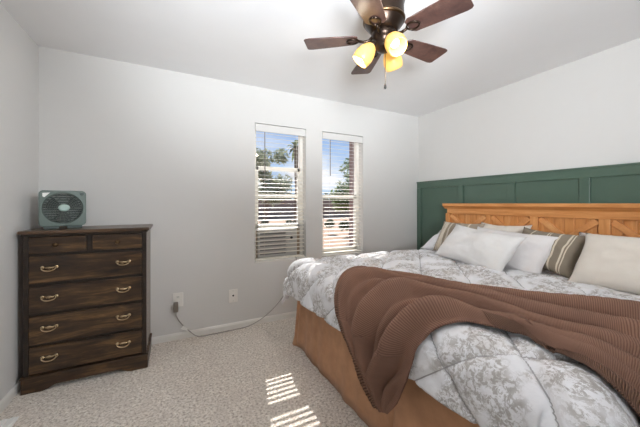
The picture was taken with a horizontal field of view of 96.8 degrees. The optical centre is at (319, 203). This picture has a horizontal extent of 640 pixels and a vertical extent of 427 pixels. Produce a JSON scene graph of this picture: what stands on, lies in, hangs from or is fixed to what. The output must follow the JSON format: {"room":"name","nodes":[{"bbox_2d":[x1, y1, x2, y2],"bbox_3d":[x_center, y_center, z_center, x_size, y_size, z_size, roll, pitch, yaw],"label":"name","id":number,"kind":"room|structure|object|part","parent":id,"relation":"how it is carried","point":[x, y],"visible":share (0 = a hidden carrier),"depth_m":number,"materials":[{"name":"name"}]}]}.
{"room":"bedroom","nodes":[
{"label":"bedroom","id":0,"kind":"room"},
{"bbox_2d":[0,3,38,400],"bbox_3d":[-1.246,0.070,0.273,0.100,2.540,4.510,0,0,-27],"label":"wall","id":1,"kind":"structure","parent":0,"point":[19,53],"depth_m":1.84,"materials":[{"name":"paint"}]},
{"bbox_2d":[0,381,19,413],"bbox_3d":[-1.156,1.210,0.221,0.013,0.060,4.337,0,0,-27],"label":"baseboard","id":2,"kind":"structure","parent":1,"relation":"attached to","point":[12,393],"depth_m":1.77,"materials":[{"name":"paint"}]},
{"bbox_2d":[0,317,367,426],"bbox_3d":[0.591,1.290,1.111,3.935,0.100,4.350,0,0,-27],"label":"floor","id":3,"kind":"structure","parent":0,"point":[254,375],"depth_m":1.86,"materials":[{"name":"carpet"}]},
{"bbox_2d":[0,416,18,426],"bbox_3d":[-1.732,1.230,1.500,0.110,0.019,0.280,0,0,-27],"label":"floor vent","id":4,"kind":"object","parent":3,"relation":"in","point":[9,422],"visible":1,"depth_m":1.59,"materials":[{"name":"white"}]},
{"bbox_2d":[17,224,152,395],"bbox_3d":[-1.696,0.710,2.146,0.725,1.060,0.409,0,0,-27],"label":"dresser","id":5,"kind":"object","parent":3,"relation":"on","point":[87,289],"visible":1,"depth_m":1.98,"materials":[{"name":"brown wood"}]},
{"bbox_3d":[-1.799,1.028,1.884,0.098,0.040,0.026,0,0,-27],"label":"handle","id":6,"kind":"part","parent":5,"relation":"part of","materials":[{"name":"gold metal"}]},
{"bbox_3d":[-1.799,0.830,1.884,0.098,0.040,0.026,0,0,-27],"label":"handle","id":7,"kind":"part","parent":5,"relation":"part of","materials":[{"name":"gold metal"}]},
{"bbox_3d":[-1.799,0.629,1.884,0.098,0.040,0.026,0,0,-27],"label":"handle","id":8,"kind":"part","parent":5,"relation":"part of","materials":[{"name":"gold metal"}]},
{"bbox_3d":[-1.799,0.433,1.884,0.098,0.040,0.026,0,0,-27],"label":"handle","id":9,"kind":"part","parent":5,"relation":"part of","materials":[{"name":"gold metal"}]},
{"bbox_3d":[-1.770,0.278,1.923,0.297,0.108,0.020,0,0,-27],"label":"drawer","id":10,"kind":"part","parent":5,"relation":"part of","materials":[{"name":"brown wood"}]},
{"bbox_2d":[38,190,85,228],"bbox_3d":[-1.872,0.044,2.069,0.254,0.272,0.112,0,0,-44],"label":"box fan","id":11,"kind":"object","parent":5,"relation":"on","point":[44,196],"visible":1,"depth_m":2.05,"materials":[{"name":"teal plastic"}]},
{"bbox_2d":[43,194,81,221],"bbox_3d":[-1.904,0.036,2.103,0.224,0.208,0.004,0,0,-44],"label":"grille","id":12,"kind":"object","parent":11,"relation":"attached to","point":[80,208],"depth_m":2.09,"materials":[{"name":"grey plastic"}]},
{"bbox_2d":[43,193,82,222],"bbox_3d":[-1.844,0.035,2.040,0.206,0.216,0.067,0,0,-27],"label":"grille","id":13,"kind":"object","parent":11,"relation":"attached to","point":[52,203],"depth_m":2.04,"materials":[{"name":"grey plastic"}]},
{"bbox_3d":[-1.702,0.209,2.158,0.704,0.014,0.383,0,0,-27],"label":"cornice","id":14,"kind":"part","parent":5,"relation":"part of","materials":[{"name":"brown wood"}]},
{"bbox_3d":[-1.622,1.035,1.998,0.630,0.170,0.020,0,0,-27],"label":"drawer","id":15,"kind":"part","parent":5,"relation":"part of","materials":[{"name":"brown wood"}]},
{"bbox_3d":[-1.622,0.837,1.998,0.630,0.186,0.020,0,0,-27],"label":"drawer","id":16,"kind":"part","parent":5,"relation":"part of","materials":[{"name":"brown wood"}]},
{"bbox_3d":[-1.622,0.636,1.998,0.630,0.176,0.020,0,0,-27],"label":"drawer","id":17,"kind":"part","parent":5,"relation":"part of","materials":[{"name":"brown wood"}]},
{"bbox_3d":[-1.622,0.440,1.998,0.630,0.177,0.020,0,0,-27],"label":"drawer","id":18,"kind":"part","parent":5,"relation":"part of","materials":[{"name":"brown wood"}]},
{"bbox_3d":[-1.701,1.139,2.155,0.714,0.014,0.388,0,0,-27],"label":"moulding","id":19,"kind":"part","parent":5,"relation":"part of","materials":[{"name":"brown wood"}]},
{"bbox_3d":[-1.473,0.278,2.074,0.297,0.108,0.020,0,0,-27],"label":"drawer","id":20,"kind":"part","parent":5,"relation":"part of","materials":[{"name":"brown wood"}]},
{"bbox_3d":[-1.433,1.028,2.069,0.098,0.040,0.026,0,0,-27],"label":"handle","id":21,"kind":"part","parent":5,"relation":"part of","materials":[{"name":"gold metal"}]},
{"bbox_3d":[-1.433,0.629,2.069,0.098,0.040,0.026,0,0,-27],"label":"handle","id":22,"kind":"part","parent":5,"relation":"part of","materials":[{"name":"gold metal"}]},
{"bbox_3d":[-1.433,0.830,2.069,0.098,0.040,0.026,0,0,-27],"label":"handle","id":23,"kind":"part","parent":5,"relation":"part of","materials":[{"name":"gold metal"}]},
{"bbox_3d":[-1.433,0.433,2.069,0.098,0.040,0.026,0,0,-27],"label":"handle","id":24,"kind":"part","parent":5,"relation":"part of","materials":[{"name":"gold metal"}]},
{"bbox_3d":[-1.408,0.675,2.313,0.022,0.930,0.370,0,0,-27],"label":"panel","id":25,"kind":"part","parent":5,"relation":"part of","materials":[{"name":"brown wood"}]},
{"bbox_2d":[292,203,639,426],"bbox_3d":[1.120,0.620,2.032,2.024,1.240,2.057,0,0,-27],"label":"bed","id":26,"kind":"object","parent":3,"relation":"on","point":[325,346],"visible":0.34,"depth_m":2.07,"materials":[{"name":"brown wood"}]},
{"bbox_2d":[282,249,639,426],"bbox_3d":[1.018,0.677,2.017,1.993,0.441,2.232,0,0,-27],"label":"comforter","id":27,"kind":"object","parent":26,"relation":"on","point":[488,376],"visible":0.55,"depth_m":0.99,"materials":[{"name":"white fabric"}]},
{"bbox_2d":[421,230,440,250],"bbox_3d":[1.417,0.384,2.895,0.365,0.246,0.699,0,0,-27],"label":"pillow","id":28,"kind":"object","parent":27,"relation":"on","point":[430,244],"visible":0.1,"depth_m":3.04,"materials":[{"name":"white fabric"}]},
{"bbox_2d":[432,221,484,250],"bbox_3d":[1.342,0.334,2.772,0.235,0.299,0.432,0,0,-31],"label":"pillow","id":29,"kind":"object","parent":27,"relation":"on","point":[447,227],"visible":0.35,"depth_m":2.82,"materials":[{"name":"beige fabric"}]},
{"bbox_2d":[434,224,526,271],"bbox_3d":[1.242,0.349,2.274,0.256,0.329,0.668,0,0,-20],"label":"pillow","id":30,"kind":"object","parent":27,"relation":"on","point":[467,245],"visible":0.97,"depth_m":2.15,"materials":[{"name":"white fabric"}]},
{"bbox_2d":[334,266,639,416],"bbox_3d":[0.689,0.645,1.191,1.647,0.553,0.721,0,0,33],"label":"throw blanket","id":31,"kind":"object","parent":27,"relation":"on","point":[383,316],"visible":1,"depth_m":1.16,"materials":[{"name":"brown fabric"}]},
{"bbox_2d":[481,222,531,233],"bbox_3d":[1.653,0.365,2.628,0.226,0.356,0.466,0,0,-27],"label":"pillow","id":32,"kind":"object","parent":27,"relation":"on","point":[517,229],"visible":0.17,"depth_m":2.56,"materials":[{"name":"beige fabric"}]},
{"bbox_2d":[477,226,558,273],"bbox_3d":[1.469,0.367,2.272,0.261,0.311,0.693,0,0,-23],"label":"pillow","id":33,"kind":"object","parent":27,"relation":"on","point":[531,255],"visible":0.38,"depth_m":2.04,"materials":[{"name":"white fabric"}]},
{"bbox_2d":[522,227,584,277],"bbox_3d":[1.659,0.346,2.099,0.220,0.305,0.481,0,0,-18],"label":"pillow","id":34,"kind":"object","parent":27,"relation":"on","point":[565,252],"visible":0.45,"depth_m":1.94,"materials":[{"name":"beige fabric"}]},
{"bbox_2d":[567,233,639,294],"bbox_3d":[1.771,0.348,1.511,0.263,0.317,0.698,0,0,-21],"label":"pillow","id":35,"kind":"object","parent":27,"relation":"on","point":[609,261],"visible":0.94,"depth_m":1.62,"materials":[{"name":"beige fabric"}]},
{"bbox_2d":[572,232,638,272],"bbox_3d":[2.044,0.366,1.850,0.311,0.287,0.680,0,0,-27],"label":"pillow","id":36,"kind":"object","parent":27,"relation":"on","point":[580,233],"visible":0.02,"depth_m":2.17,"materials":[{"name":"beige fabric"}]},
{"bbox_3d":[1.964,0.031,2.458,0.134,0.062,2.057,0,0,-27],"label":"cap moulding","id":37,"kind":"part","parent":26,"relation":"part of","materials":[{"name":"brown wood"}]},
{"bbox_3d":[1.994,0.520,2.472,0.044,0.940,1.975,0,0,-27],"label":"headboard","id":38,"kind":"part","parent":26,"relation":"part of","materials":[{"name":"brown wood"}]},
{"bbox_2d":[39,46,418,336],"bbox_3d":[-0.426,0.070,3.124,3.935,2.540,0.160,0,0,-27],"label":"wall","id":39,"kind":"structure","parent":0,"point":[173,152],"depth_m":2.66,"materials":[{"name":"paint"}]},
{"bbox_2d":[173,292,182,306],"bbox_3d":[-1.295,0.880,2.590,0.086,0.128,0.010,0,0,-27],"label":"wall outlet","id":40,"kind":"object","parent":39,"relation":"attached to","point":[177,297],"visible":0.91,"depth_m":2.59,"materials":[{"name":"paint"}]},
{"bbox_2d":[152,311,295,344],"bbox_3d":[-0.387,1.210,3.046,3.935,0.060,0.013,0,0,-27],"label":"baseboard","id":41,"kind":"structure","parent":39,"relation":"attached to","point":[213,329],"depth_m":2.75,"materials":[{"name":"paint"}]},
{"bbox_2d":[229,289,237,302],"bbox_3d":[-0.857,0.915,2.806,0.086,0.128,0.018,0,0,-27],"label":"wall outlet","id":42,"kind":"object","parent":39,"relation":"attached to","point":[233,294],"visible":1,"depth_m":2.81,"materials":[{"name":"plastic"}]},
{"bbox_2d":[173,257,296,336],"bbox_3d":[-0.785,0.912,2.826,1.200,0.653,0.051,0,0,-28],"label":"power cord","id":43,"kind":"object","parent":39,"relation":"attached to","point":[175,304],"visible":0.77,"depth_m":2.60,"materials":[{"name":"plastic"}]},
{"bbox_2d":[255,131,305,262],"bbox_3d":[-0.444,-0.109,3.106,0.572,1.442,0.154,0,0,-27],"label":"window","id":44,"kind":"structure","parent":39,"relation":"in","point":[300,160],"depth_m":3.19,"materials":[{"name":"plastic"}]},
{"bbox_3d":[-0.474,-0.083,3.164,0.502,0.045,0.020,0,0,-27],"label":"sash","id":45,"kind":"part","parent":44,"relation":"part of","materials":[{"name":"plastic"}]},
{"bbox_2d":[256,228,299,257],"bbox_3d":[-0.541,0.433,3.298,0.500,0.295,0.444,0,0,-27],"label":"air conditioner","id":46,"kind":"object","parent":44,"relation":"attached to","point":[290,229],"visible":0.63,"depth_m":3.11,"materials":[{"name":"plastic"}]},
{"bbox_2d":[260,232,285,254],"bbox_3d":[-0.509,0.432,3.083,0.285,0.237,0.010,0,0,-27],"label":"grille","id":47,"kind":"object","parent":46,"relation":"attached to","point":[279,233],"depth_m":3.09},
{"bbox_3d":[-0.320,0.433,3.180,0.110,0.235,0.006,0,0,-27],"label":"control panel","id":48,"kind":"part","parent":46,"relation":"part of","materials":[{"name":"plastic"}]},
{"bbox_3d":[-0.254,0.433,3.244,0.035,0.295,0.020,0,0,-27],"label":"panel","id":49,"kind":"part","parent":46,"relation":"part of","materials":[{"name":"plastic"}]},
{"bbox_3d":[-0.463,-0.059,3.143,0.502,0.682,0.024,0,0,-27],"label":"sash","id":50,"kind":"part","parent":44,"relation":"part of","materials":[{"name":"plastic"}]},
{"bbox_2d":[255,123,304,260],"bbox_3d":[-0.425,-0.115,3.068,0.560,1.422,0.090,0,0,-27],"label":"window blind","id":51,"kind":"object","parent":44,"relation":"attached to","point":[264,128],"visible":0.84,"depth_m":3.06,"materials":[{"name":"paint"}]},
{"bbox_3d":[-0.581,-0.100,2.979,0.002,1.351,0.002,0,0,31],"label":"ladder cord","id":52,"kind":"part","parent":51,"relation":"part of","materials":[{"name":"white fabric"}]},
{"bbox_3d":[-0.432,0.586,3.081,0.554,0.020,0.048,0,0,-27],"label":"rail","id":53,"kind":"part","parent":51,"relation":"part of","materials":[{"name":"white plastic"}]},
{"bbox_3d":[-0.260,-0.100,3.141,0.002,1.351,0.002,0,0,31],"label":"ladder cord","id":54,"kind":"part","parent":51,"relation":"part of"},
{"bbox_3d":[-0.432,0.605,3.082,0.572,0.014,0.099,0,0,-27],"label":"sill","id":55,"kind":"part","parent":44,"relation":"part of","materials":[{"name":"paint"}]},
{"bbox_2d":[322,142,362,256],"bbox_3d":[0.246,-0.109,3.455,0.569,1.442,0.154,0,0,-27],"label":"window","id":56,"kind":"structure","parent":39,"relation":"in","point":[356,156],"depth_m":3.59,"materials":[{"name":"plastic"}]},
{"bbox_3d":[0.228,0.241,3.492,0.499,0.682,0.024,0,0,-27],"label":"sash","id":57,"kind":"part","parent":56,"relation":"part of","materials":[{"name":"plastic"}]},
{"bbox_2d":[322,132,362,254],"bbox_3d":[0.266,-0.115,3.417,0.557,1.422,0.090,0,0,-27],"label":"window blind","id":58,"kind":"object","parent":56,"relation":"attached to","point":[331,136],"visible":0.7,"depth_m":3.41,"materials":[{"name":"paint"}]},
{"bbox_3d":[0.259,0.586,3.430,0.551,0.020,0.048,0,0,-27],"label":"rail","id":59,"kind":"part","parent":58,"relation":"part of","materials":[{"name":"white plastic"}]},
{"bbox_3d":[0.259,0.605,3.430,0.569,0.014,0.099,0,0,-27],"label":"sill","id":60,"kind":"part","parent":56,"relation":"part of","materials":[{"name":"paint"}]},
{"bbox_3d":[0.224,-0.109,3.499,0.569,1.442,0.055,0,0,-27],"label":"frame","id":61,"kind":"part","parent":56,"relation":"part of","materials":[{"name":"plastic"}]},
{"bbox_2d":[0,0,639,116],"bbox_3d":[0.578,-1.250,1.138,4.135,0.100,4.610,0,0,-27],"label":"ceiling","id":62,"kind":"structure","parent":0,"point":[491,45],"depth_m":2.09,"materials":[{"name":"paint"}]},
{"bbox_2d":[304,0,473,88],"bbox_3d":[0.389,-0.926,1.644,0.864,0.548,0.906,0,0,-27],"label":"ceiling fan","id":63,"kind":"object","parent":62,"relation":"hanging from","point":[382,19],"visible":1,"depth_m":1.57,"materials":[{"name":"brown wood"}]},
{"bbox_3d":[0.067,-0.950,1.677,0.307,0.024,0.147,0,0,9],"label":"blade","id":64,"kind":"part","parent":63,"relation":"part of","materials":[{"name":"brown wood"}]},
{"bbox_3d":[0.254,-0.861,1.653,0.125,0.135,0.120,0,0,-27],"label":"lamp shade","id":65,"kind":"part","parent":63,"relation":"part of","materials":[{"name":"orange glass"}]},
{"bbox_3d":[0.318,-0.950,1.931,0.147,0.024,0.307,0,0,-9],"label":"blade","id":66,"kind":"part","parent":63,"relation":"part of","materials":[{"name":"brown wood"}]},
{"bbox_3d":[0.230,-0.950,1.361,0.147,0.024,0.307,0,0,27],"label":"blade","id":67,"kind":"part","parent":63,"relation":"part of","materials":[{"name":"brown wood"}]},
{"bbox_3d":[0.372,-0.780,1.621,0.004,0.191,0.004,0,0,-27],"label":"pull chain","id":68,"kind":"part","parent":63,"relation":"part of","materials":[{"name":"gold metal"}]},
{"bbox_3d":[0.439,-0.861,1.719,0.128,0.135,0.114,0,0,-27],"label":"lamp shade","id":69,"kind":"part","parent":63,"relation":"part of","materials":[{"name":"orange glass"}]},
{"bbox_3d":[0.402,-0.867,1.534,0.052,0.052,0.052,0,0,-27],"label":"bulb","id":70,"kind":"part","parent":63,"relation":"part of","materials":[{"name":"white glass"}]},
{"bbox_3d":[0.405,-0.861,1.526,0.111,0.135,0.130,0,0,-27],"label":"lamp shade","id":71,"kind":"part","parent":63,"relation":"part of","materials":[{"name":"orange glass"}]},
{"bbox_3d":[0.636,-0.950,1.772,0.308,0.024,0.147,0,0,-27],"label":"blade","id":72,"kind":"part","parent":63,"relation":"part of","materials":[{"name":"brown wood"}]},
{"bbox_3d":[0.583,-0.950,1.418,0.307,0.024,0.147,0,0,45],"label":"blade","id":73,"kind":"part","parent":63,"relation":"part of","materials":[{"name":"brown wood"}]},
{"bbox_2d":[419,38,639,181],"bbox_3d":[2.356,0.070,2.092,0.100,2.540,4.510,0,0,-27],"label":"wall","id":74,"kind":"structure","parent":0,"point":[584,112],"depth_m":2.58,"materials":[{"name":"paint"}]},
{"bbox_2d":[417,162,639,249],"bbox_3d":[2.329,0.472,1.992,0.038,1.535,4.356,0,0,-27],"label":"wainscoting","id":75,"kind":"structure","parent":74,"relation":"attached to","point":[616,183],"depth_m":2.68,"materials":[{"name":"green paint"}]},
{"bbox_3d":[2.330,-0.252,1.989,0.038,0.087,4.350,0,0,-27],"label":"rail","id":76,"kind":"part","parent":75,"relation":"part of","materials":[{"name":"green paint"}]},
{"label":"outside","id":77,"kind":"structure","parent":0,"visible":0},
{"bbox_2d":[258,216,348,247],"bbox_3d":[-11.363,1.890,42.659,100.000,0.200,79.400,0,0,-27],"label":"ground","id":78,"kind":"structure","parent":77,"point":[275,221],"depth_m":18.09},
{"bbox_2d":[256,148,293,223],"bbox_3d":[-2.473,-0.433,13.209,2.697,4.455,1.767,0,0,-27],"label":"tree","id":79,"kind":"object","parent":78,"relation":"on","point":[285,185],"visible":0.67,"depth_m":13.23,"materials":[{"name":"green plant"}]},
{"bbox_2d":[285,140,297,222],"bbox_3d":[-1.160,-0.736,15.048,1.425,5.063,1.693,0,0,31],"label":"palm tree","id":80,"kind":"object","parent":78,"relation":"on","point":[293,149],"visible":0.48,"depth_m":14.96,"materials":[{"name":"green plant"}]},
{"bbox_2d":[258,199,348,218],"bbox_3d":[-0.070,0.640,36.936,75.000,2.300,0.200,0,0,-27],"label":"wall","id":81,"kind":"structure","parent":78,"relation":"on","point":[273,213],"depth_m":34.85,"materials":[{"name":"paint"}]},
{"bbox_2d":[324,219,334,227],"bbox_3d":[0.547,1.157,16.567,0.565,0.596,0.739,0,0,34],"label":"shrub","id":82,"kind":"object","parent":78,"relation":"on","point":[329,220],"visible":0.72,"depth_m":16.46,"materials":[{"name":"green plant"}]},
{"bbox_2d":[330,158,348,212],"bbox_3d":[1.671,-0.408,14.367,2.243,4.406,2.671,0,0,33],"label":"tree","id":83,"kind":"object","parent":78,"relation":"on","point":[346,185],"visible":0.27,"depth_m":14.08,"materials":[{"name":"green plant"}]},
{"bbox_2d":[339,220,348,231],"bbox_3d":[1.323,1.199,15.265,0.854,0.666,0.601,0,0,-27],"label":"shrub","id":84,"kind":"object","parent":78,"relation":"on","point":[341,223],"visible":0.7,"depth_m":15.10,"materials":[{"name":"green plant"}]},
{"bbox_2d":[349,142,353,245],"bbox_3d":[0.774,-0.010,6.665,0.180,3.600,0.180,0,0,-27],"label":"porch post","id":85,"kind":"object","parent":78,"relation":"on","point":[351,157],"visible":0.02,"depth_m":6.60,"materials":[{"name":"paint"}]}
]}

